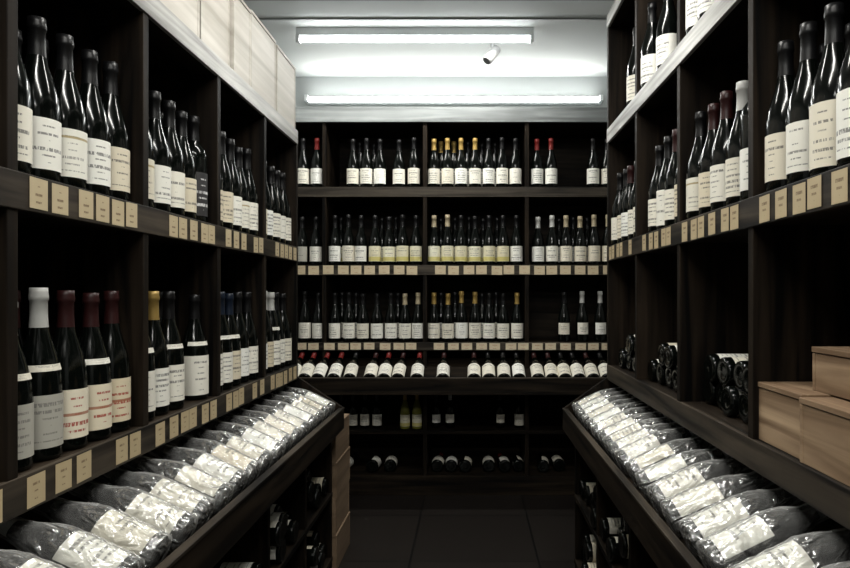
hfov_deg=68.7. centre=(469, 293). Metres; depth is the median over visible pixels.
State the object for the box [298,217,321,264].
wine bottles
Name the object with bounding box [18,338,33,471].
bottle
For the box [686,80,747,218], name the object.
wine bottles
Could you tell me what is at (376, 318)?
bottle
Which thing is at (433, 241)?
bottle
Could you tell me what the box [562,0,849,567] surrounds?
shelving unit
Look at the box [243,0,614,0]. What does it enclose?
trim
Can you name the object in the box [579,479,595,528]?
wine bottles
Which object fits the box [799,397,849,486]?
crate
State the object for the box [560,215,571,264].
bottle
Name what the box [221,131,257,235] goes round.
wine bottles
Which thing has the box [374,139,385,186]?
bottle
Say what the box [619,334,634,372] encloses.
wine bottles
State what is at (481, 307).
bottle
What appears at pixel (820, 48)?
bottle
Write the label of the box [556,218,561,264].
bottle
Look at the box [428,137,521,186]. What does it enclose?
wine bottles
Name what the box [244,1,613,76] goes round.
ceiling
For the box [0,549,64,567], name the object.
wine bottles
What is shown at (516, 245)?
bottle
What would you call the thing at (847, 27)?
bottle
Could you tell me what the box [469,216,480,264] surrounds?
bottle
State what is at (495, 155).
bottle
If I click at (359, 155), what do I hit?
bottle
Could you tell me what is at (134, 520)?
wine bottles
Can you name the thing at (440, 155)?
bottle
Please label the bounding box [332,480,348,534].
crate
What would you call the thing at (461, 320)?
bottle
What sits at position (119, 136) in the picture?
bottle
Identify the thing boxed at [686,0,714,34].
wine bottles
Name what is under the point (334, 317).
bottle
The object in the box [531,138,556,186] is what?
wine bottles
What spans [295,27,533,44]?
fluorescent light
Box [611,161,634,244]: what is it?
wine bottles
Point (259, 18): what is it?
cable conduit
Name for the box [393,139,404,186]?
bottle
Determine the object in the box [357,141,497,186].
wine bottles
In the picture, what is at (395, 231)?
bottle
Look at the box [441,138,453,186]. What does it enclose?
bottle
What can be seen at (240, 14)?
crate
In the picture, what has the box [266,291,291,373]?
wine bottles
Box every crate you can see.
[160,0,199,37]
[200,0,229,65]
[230,0,250,85]
[250,9,275,109]
[276,45,295,127]
[332,414,348,462]
[332,446,349,498]
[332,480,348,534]
[332,511,349,567]
[758,382,836,459]
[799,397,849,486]
[812,346,849,399]
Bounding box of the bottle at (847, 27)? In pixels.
[844,22,849,51]
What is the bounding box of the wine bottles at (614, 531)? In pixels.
[599,515,627,567]
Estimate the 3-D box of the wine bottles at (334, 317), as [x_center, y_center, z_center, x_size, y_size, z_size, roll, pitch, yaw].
[-0.589,0.143,3.900,0.600,0.312,0.078,0,0,0]
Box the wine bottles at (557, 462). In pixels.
[536,452,565,471]
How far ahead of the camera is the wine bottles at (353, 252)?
3.87 m
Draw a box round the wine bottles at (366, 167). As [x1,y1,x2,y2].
[347,137,419,186]
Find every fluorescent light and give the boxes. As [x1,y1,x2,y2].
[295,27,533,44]
[304,95,602,104]
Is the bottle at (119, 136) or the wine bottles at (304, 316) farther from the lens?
the wine bottles at (304, 316)
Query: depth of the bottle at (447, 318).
3.87 m
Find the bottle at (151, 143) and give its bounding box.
[148,128,154,207]
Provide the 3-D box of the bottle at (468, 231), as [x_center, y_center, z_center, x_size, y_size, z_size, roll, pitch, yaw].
[-0.006,-0.339,4.000,0.077,0.317,0.078,0,0,-9]
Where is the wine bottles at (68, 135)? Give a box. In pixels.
[18,15,129,200]
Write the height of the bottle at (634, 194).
0.306 m
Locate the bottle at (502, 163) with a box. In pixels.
[496,137,507,186]
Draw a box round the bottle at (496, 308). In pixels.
[493,292,499,340]
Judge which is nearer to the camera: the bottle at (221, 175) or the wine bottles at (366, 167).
the bottle at (221, 175)
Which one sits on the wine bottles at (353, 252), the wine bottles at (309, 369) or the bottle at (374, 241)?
the bottle at (374, 241)
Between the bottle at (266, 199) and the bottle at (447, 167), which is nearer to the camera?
the bottle at (266, 199)
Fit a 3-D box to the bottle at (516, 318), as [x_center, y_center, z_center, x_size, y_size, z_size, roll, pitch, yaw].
[0.296,0.146,3.900,0.077,0.308,0.078,0,0,-4]
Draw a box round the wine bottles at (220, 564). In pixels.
[213,562,262,567]
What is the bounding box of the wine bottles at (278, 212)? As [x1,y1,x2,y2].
[266,161,290,244]
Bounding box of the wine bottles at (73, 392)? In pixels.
[18,288,130,471]
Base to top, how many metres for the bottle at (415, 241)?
0.312 m
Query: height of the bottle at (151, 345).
0.321 m
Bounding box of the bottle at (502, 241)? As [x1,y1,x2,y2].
[497,215,508,264]
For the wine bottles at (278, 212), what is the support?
in the shelving unit at (151, 47)
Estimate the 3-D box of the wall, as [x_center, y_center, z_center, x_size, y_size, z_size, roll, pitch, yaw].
[-0.085,-0.125,4.330,2.530,2.750,0.100,0,0,0]
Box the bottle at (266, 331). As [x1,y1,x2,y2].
[266,331,267,373]
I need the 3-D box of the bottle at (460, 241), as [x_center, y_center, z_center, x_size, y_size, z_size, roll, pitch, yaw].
[-0.057,-0.337,3.900,0.077,0.312,0.078,0,0,-1]
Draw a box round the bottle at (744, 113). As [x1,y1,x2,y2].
[740,102,747,200]
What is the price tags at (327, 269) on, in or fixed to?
attached to the shelving unit at (474, 399)
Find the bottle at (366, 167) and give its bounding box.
[360,138,372,186]
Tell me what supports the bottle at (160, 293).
on the wine bottles at (178, 370)
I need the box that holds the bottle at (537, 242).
[532,217,543,264]
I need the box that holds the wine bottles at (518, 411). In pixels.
[495,395,523,427]
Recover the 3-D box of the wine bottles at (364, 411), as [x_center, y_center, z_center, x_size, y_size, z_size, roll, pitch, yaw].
[-0.705,0.733,3.940,0.290,0.230,0.060,0,0,0]
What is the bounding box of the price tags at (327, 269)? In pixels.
[298,265,606,274]
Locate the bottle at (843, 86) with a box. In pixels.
[836,42,849,166]
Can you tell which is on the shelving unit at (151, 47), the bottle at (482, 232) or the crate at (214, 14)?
the crate at (214, 14)
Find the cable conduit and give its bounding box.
[259,18,606,19]
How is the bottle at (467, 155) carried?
on the wine bottles at (440, 154)
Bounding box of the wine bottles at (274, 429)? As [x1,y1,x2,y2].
[201,402,310,467]
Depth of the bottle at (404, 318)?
3.87 m
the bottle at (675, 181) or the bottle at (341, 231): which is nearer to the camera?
the bottle at (675, 181)
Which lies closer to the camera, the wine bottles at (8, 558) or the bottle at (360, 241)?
the wine bottles at (8, 558)
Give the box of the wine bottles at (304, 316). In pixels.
[299,291,321,341]
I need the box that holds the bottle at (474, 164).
[469,138,480,186]
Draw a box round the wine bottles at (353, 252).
[329,215,421,264]
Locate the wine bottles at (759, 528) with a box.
[679,487,849,567]
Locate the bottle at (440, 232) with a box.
[438,218,443,264]
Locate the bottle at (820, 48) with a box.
[818,43,823,63]
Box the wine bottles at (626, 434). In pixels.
[590,406,696,476]
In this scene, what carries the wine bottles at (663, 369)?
on the shelving unit at (772, 291)
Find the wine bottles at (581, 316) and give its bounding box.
[558,291,605,341]
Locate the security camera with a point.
(494, 51)
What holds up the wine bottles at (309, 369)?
on the shelving unit at (474, 399)
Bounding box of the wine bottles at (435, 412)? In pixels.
[431,395,454,427]
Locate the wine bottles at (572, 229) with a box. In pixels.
[338,217,589,264]
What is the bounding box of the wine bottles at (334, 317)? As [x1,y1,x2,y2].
[329,292,422,341]
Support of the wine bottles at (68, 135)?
in the shelving unit at (151, 47)
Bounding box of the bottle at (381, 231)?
[379,217,384,264]
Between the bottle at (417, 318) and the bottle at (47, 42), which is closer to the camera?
the bottle at (47, 42)
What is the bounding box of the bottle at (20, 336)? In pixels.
[18,290,24,347]
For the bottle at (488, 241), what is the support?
on the wine bottles at (447, 244)
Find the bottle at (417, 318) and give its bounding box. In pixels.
[412,293,422,341]
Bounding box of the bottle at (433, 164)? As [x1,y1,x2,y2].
[428,139,439,186]
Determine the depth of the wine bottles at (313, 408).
2.47 m
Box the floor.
[338,495,574,567]
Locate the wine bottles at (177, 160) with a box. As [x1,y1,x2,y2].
[148,90,207,221]
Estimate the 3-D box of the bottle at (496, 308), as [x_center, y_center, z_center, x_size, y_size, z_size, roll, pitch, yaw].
[0.168,0.143,4.000,0.077,0.312,0.078,0,0,2]
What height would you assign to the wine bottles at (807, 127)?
0.311 m
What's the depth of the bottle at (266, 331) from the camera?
2.37 m
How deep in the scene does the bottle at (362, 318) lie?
3.87 m
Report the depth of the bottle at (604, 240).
3.88 m
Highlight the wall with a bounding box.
[295,77,606,106]
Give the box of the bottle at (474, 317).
[469,292,480,341]
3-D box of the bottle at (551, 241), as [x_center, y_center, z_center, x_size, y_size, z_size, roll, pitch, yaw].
[0.516,-0.337,3.900,0.077,0.312,0.078,0,0,12]
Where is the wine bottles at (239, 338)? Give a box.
[221,292,257,391]
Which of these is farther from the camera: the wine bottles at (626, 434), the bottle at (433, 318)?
the bottle at (433, 318)
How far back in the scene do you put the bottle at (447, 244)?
3.87 m
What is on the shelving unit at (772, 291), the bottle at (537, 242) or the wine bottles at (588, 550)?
the wine bottles at (588, 550)
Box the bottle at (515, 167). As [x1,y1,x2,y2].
[509,138,521,186]
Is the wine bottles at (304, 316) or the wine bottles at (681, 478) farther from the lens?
the wine bottles at (304, 316)
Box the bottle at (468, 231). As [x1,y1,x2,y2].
[465,217,471,264]
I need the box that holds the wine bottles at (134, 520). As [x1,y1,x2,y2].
[0,467,214,567]
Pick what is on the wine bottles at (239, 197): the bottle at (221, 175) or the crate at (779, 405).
the bottle at (221, 175)
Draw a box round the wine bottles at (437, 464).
[431,452,471,471]
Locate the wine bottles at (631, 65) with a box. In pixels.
[627,27,634,104]
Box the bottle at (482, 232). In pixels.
[479,218,485,264]
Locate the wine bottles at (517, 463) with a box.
[482,452,523,472]
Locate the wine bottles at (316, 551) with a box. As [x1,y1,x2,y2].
[307,531,326,567]
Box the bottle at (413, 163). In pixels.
[408,137,419,186]
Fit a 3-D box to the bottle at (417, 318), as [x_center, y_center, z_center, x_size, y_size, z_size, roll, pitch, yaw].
[-0.327,0.146,3.900,0.077,0.308,0.078,0,0,11]
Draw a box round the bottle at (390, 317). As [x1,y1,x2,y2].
[385,293,396,341]
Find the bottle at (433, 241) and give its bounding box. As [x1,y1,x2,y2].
[428,215,439,264]
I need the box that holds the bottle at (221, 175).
[221,175,222,226]
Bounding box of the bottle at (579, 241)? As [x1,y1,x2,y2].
[574,216,585,264]
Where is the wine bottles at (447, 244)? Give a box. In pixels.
[428,215,522,264]
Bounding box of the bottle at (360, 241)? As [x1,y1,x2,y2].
[355,215,366,264]
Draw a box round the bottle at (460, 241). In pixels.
[455,215,466,264]
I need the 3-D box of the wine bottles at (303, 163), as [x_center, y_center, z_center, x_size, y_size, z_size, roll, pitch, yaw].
[-1.006,-0.822,3.900,0.165,0.312,0.078,0,0,0]
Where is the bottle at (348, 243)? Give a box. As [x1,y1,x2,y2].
[342,215,354,264]
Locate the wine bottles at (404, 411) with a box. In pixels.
[400,395,421,428]
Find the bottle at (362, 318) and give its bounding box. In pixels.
[357,293,368,341]
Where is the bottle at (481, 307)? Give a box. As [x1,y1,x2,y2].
[479,293,484,340]
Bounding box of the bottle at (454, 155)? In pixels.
[451,141,456,186]
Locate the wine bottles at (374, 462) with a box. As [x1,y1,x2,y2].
[366,452,397,471]
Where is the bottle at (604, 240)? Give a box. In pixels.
[602,215,606,264]
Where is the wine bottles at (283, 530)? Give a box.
[270,504,298,562]
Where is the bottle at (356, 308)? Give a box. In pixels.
[353,293,359,340]
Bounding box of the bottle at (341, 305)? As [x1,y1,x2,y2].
[339,292,344,340]
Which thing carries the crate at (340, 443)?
on the crate at (341, 468)
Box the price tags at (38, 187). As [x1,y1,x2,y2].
[30,176,295,259]
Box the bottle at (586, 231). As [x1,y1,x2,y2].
[584,217,589,264]
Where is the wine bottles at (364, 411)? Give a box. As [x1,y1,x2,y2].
[338,395,381,427]
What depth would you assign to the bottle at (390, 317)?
3.87 m
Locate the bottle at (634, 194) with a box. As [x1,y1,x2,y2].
[633,194,634,236]
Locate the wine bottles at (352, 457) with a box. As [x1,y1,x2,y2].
[350,452,357,466]
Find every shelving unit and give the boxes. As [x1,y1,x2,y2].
[0,0,344,567]
[295,107,606,494]
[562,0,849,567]
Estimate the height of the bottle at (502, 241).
0.312 m
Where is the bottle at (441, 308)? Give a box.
[438,293,444,340]
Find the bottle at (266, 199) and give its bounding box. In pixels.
[266,199,266,238]
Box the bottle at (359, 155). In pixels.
[357,142,362,186]
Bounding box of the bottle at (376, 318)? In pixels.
[371,293,382,341]
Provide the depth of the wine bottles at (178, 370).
1.66 m
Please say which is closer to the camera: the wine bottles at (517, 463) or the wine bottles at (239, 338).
the wine bottles at (239, 338)
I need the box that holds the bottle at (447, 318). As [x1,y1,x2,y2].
[442,293,453,341]
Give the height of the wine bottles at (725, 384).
0.146 m
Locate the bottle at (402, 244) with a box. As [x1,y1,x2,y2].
[396,215,408,264]
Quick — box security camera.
[483,42,500,64]
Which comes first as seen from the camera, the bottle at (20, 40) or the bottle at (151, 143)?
the bottle at (20, 40)
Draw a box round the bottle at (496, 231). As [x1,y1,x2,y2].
[493,217,499,264]
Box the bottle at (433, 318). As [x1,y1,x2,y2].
[428,293,439,341]
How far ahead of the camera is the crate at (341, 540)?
2.90 m
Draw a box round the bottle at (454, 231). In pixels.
[452,217,457,264]
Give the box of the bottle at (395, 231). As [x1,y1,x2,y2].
[393,217,398,264]
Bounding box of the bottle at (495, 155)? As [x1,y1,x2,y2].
[492,143,497,186]
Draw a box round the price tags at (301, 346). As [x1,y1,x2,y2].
[298,343,606,349]
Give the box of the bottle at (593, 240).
[588,215,599,264]
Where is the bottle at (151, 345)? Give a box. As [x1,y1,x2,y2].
[148,333,155,420]
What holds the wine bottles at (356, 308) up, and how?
in the shelving unit at (474, 399)
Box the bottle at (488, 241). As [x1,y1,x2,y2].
[483,215,494,264]
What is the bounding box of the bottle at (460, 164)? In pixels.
[455,138,466,186]
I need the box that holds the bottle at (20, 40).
[18,29,22,57]
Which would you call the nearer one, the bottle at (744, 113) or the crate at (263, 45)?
the bottle at (744, 113)
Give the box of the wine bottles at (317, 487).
[307,470,328,508]
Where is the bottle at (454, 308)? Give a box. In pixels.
[451,292,457,340]
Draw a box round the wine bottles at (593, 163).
[587,138,606,186]
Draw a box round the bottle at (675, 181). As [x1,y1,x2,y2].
[674,167,676,222]
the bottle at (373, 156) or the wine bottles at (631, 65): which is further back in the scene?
the bottle at (373, 156)
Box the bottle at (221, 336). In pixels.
[221,336,222,391]
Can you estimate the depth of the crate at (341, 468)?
2.88 m
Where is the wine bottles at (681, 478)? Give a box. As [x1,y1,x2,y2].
[625,436,774,537]
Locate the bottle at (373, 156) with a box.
[371,143,376,186]
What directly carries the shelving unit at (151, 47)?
on the floor
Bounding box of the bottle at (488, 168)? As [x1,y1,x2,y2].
[482,138,494,186]
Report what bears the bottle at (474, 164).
on the wine bottles at (447, 167)
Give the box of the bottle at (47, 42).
[46,39,48,61]
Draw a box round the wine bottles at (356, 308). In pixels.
[339,292,499,340]
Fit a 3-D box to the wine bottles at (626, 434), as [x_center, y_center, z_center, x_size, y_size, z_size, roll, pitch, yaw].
[0.583,0.460,2.036,0.303,0.177,0.450,0,0,0]
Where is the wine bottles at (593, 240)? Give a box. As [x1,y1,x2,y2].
[532,215,606,264]
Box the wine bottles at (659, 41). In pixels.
[641,0,676,87]
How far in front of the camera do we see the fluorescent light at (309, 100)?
4.21 m
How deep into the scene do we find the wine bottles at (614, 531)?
2.02 m
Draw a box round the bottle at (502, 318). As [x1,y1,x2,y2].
[497,293,508,341]
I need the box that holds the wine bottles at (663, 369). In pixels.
[648,343,676,391]
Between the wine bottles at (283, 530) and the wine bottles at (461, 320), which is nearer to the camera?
the wine bottles at (283, 530)
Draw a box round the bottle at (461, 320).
[455,291,467,341]
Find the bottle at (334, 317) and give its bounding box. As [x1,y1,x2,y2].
[329,293,340,341]
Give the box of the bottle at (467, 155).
[465,141,470,186]
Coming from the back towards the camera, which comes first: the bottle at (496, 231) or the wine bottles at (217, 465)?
the bottle at (496, 231)
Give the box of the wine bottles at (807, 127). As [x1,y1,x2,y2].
[765,2,849,191]
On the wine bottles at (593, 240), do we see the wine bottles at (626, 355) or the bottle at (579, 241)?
the bottle at (579, 241)
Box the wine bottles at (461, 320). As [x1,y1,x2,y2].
[428,291,522,341]
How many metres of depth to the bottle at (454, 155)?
3.98 m
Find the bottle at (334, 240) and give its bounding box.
[329,215,340,264]
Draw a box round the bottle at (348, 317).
[343,292,354,341]
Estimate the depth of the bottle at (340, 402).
3.93 m
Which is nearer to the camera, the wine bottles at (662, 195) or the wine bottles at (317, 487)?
the wine bottles at (662, 195)
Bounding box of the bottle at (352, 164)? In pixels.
[347,139,358,186]
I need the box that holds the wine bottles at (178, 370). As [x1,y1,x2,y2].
[148,291,208,420]
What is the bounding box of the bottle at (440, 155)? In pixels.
[438,141,443,186]
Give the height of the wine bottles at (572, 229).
0.317 m
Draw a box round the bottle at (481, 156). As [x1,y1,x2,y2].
[479,143,484,186]
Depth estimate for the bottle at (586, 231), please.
3.98 m
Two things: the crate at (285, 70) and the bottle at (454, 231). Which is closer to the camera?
the crate at (285, 70)
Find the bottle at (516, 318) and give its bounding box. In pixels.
[511,293,522,341]
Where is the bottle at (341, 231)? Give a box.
[338,217,343,264]
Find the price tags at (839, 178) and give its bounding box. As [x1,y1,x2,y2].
[609,167,847,259]
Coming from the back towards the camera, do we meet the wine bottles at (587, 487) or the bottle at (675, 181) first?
the wine bottles at (587, 487)
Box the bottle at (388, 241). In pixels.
[383,217,394,264]
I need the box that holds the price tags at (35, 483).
[0,366,295,522]
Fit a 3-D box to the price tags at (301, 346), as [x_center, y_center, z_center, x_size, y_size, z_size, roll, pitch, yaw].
[-0.232,0.325,3.849,2.230,0.046,0.001,0,0,0]
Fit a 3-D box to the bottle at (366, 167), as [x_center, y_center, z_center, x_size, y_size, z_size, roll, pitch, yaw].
[-0.651,-0.822,3.900,0.077,0.312,0.078,0,0,1]
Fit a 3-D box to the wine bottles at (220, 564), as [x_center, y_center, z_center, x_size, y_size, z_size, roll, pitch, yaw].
[-0.771,0.801,1.675,0.339,0.146,0.394,0,0,0]
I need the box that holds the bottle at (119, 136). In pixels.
[101,61,129,200]
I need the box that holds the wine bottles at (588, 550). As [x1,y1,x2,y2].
[581,533,595,567]
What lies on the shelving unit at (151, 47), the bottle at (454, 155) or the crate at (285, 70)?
the crate at (285, 70)
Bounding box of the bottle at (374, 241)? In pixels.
[369,215,380,264]
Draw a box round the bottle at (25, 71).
[18,49,32,174]
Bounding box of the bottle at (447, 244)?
[441,215,453,264]
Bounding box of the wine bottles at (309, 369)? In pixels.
[298,352,606,376]
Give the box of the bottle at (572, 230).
[570,217,575,264]
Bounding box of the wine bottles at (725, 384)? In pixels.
[702,354,747,423]
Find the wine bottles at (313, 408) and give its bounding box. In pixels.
[251,385,334,434]
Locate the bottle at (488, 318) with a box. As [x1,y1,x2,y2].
[483,293,494,341]
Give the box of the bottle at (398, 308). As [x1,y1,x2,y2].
[395,293,401,340]
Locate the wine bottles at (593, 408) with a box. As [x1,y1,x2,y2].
[572,387,648,437]
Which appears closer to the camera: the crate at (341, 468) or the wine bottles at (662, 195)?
the wine bottles at (662, 195)
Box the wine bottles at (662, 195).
[648,129,676,231]
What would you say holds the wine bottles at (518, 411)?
in the shelving unit at (474, 399)
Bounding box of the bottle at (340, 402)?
[338,395,345,413]
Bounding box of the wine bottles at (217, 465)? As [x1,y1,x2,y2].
[123,427,273,516]
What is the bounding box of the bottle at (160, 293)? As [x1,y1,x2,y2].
[159,291,162,324]
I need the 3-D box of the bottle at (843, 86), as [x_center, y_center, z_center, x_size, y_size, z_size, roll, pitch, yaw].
[0.646,-0.356,1.017,0.078,0.297,0.077,0,0,-20]
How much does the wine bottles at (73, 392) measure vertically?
0.321 m
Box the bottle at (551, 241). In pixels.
[546,215,557,264]
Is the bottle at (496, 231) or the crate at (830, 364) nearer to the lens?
the crate at (830, 364)
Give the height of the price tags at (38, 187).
0.059 m
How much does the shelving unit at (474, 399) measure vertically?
2.405 m
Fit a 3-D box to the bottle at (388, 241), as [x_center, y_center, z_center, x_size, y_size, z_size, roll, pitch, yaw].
[-0.509,-0.332,3.900,0.077,0.303,0.078,0,0,-7]
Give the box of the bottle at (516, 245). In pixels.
[510,215,522,264]
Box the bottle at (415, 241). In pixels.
[410,215,421,264]
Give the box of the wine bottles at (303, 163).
[298,138,321,186]
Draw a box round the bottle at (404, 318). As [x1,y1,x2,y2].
[399,293,410,341]
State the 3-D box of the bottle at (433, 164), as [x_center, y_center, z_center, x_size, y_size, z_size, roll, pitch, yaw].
[-0.227,-0.819,3.900,0.077,0.308,0.078,0,0,8]

